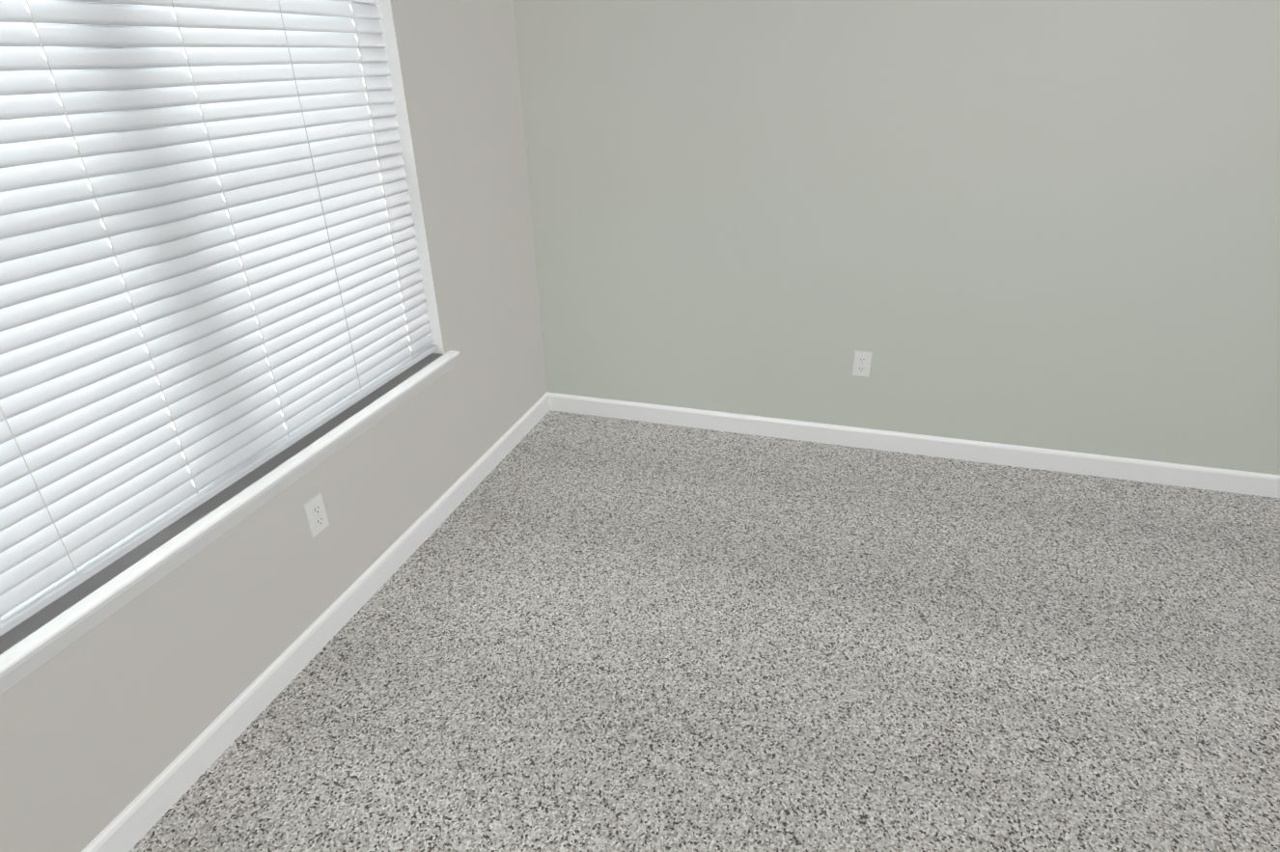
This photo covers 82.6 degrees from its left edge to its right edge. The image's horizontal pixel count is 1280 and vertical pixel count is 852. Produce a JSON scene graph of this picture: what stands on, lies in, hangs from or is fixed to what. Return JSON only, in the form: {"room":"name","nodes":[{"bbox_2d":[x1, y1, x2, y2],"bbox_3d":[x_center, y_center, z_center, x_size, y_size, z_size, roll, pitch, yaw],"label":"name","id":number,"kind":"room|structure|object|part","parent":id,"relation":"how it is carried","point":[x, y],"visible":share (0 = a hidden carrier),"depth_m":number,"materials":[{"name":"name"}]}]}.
{"room":"empty bedroom","nodes":[
{"label":"empty bedroom","id":0,"kind":"room"},
{"bbox_2d":[0,0,546,851],"bbox_3d":[-1.047,-0.575,1.571,0.140,2.740,3.650,7,28,16],"label":"wall","id":1,"kind":"structure","parent":0,"point":[108,720],"depth_m":2.19,"materials":[{"name":"white paint"}]},
{"bbox_2d":[0,0,437,637],"bbox_3d":[-1.027,-0.510,1.561,0.067,1.399,1.785,7,28,16],"label":"window blinds","id":2,"kind":"object","parent":1,"relation":"attached to","point":[210,282],"visible":1,"depth_m":1.62,"materials":[{"name":"white plastic"}]},
{"bbox_3d":[-1.019,0.104,1.876,0.052,0.018,1.785,7,28,16],"label":"rail","id":3,"kind":"part","parent":2,"relation":"part of","materials":[{"name":"white plastic"}]},
{"bbox_2d":[0,350,459,695],"bbox_3d":[-0.990,0.136,1.885,0.118,0.013,1.868,7,28,16],"label":"window sill","id":4,"kind":"structure","parent":1,"relation":"attached to","point":[39,638],"depth_m":1.65,"materials":[{"name":"white paint"}]},
{"bbox_2d":[304,492,329,538],"bbox_3d":[-0.924,0.256,2.088,0.007,0.114,0.070,7,28,16],"label":"electrical outlet","id":5,"kind":"object","parent":1,"relation":"attached to","point":[316,514],"visible":1,"depth_m":2.08,"materials":[{"name":"white plastic"}]},
{"bbox_2d":[81,391,552,851],"bbox_3d":[-0.953,0.623,2.135,0.015,0.090,3.330,7,28,16],"label":"baseboard","id":6,"kind":"structure","parent":1,"relation":"attached to","point":[147,809],"depth_m":2.02,"materials":[{"name":"white paint"}]},
{"bbox_2d":[129,410,1279,851],"bbox_3d":[0.878,1.244,1.046,4.250,0.100,4.720,7,28,16],"label":"floor","id":7,"kind":"structure","parent":0,"point":[568,632],"depth_m":2.04,"materials":[{"name":"carpet"}]},
{"bbox_2d":[513,0,1279,474],"bbox_3d":[1.449,-1.103,2.497,4.000,2.740,0.140,7,28,16],"label":"wall","id":8,"kind":"structure","parent":0,"point":[1048,224],"depth_m":2.73,"materials":[{"name":"paint"}]},
{"bbox_2d":[851,350,871,377],"bbox_3d":[0.923,-0.257,3.031,0.070,0.114,0.007,7,28,16],"label":"electrical outlet","id":9,"kind":"object","parent":8,"relation":"attached to","point":[861,365],"visible":1,"depth_m":3.03,"materials":[{"name":"white plastic"}]},
{"bbox_2d":[552,392,1279,498],"bbox_3d":[1.453,0.111,3.033,4.000,0.090,0.015,7,28,16],"label":"baseboard","id":10,"kind":"structure","parent":8,"relation":"attached to","point":[1073,462],"depth_m":3.08,"materials":[{"name":"white paint"}]}
]}

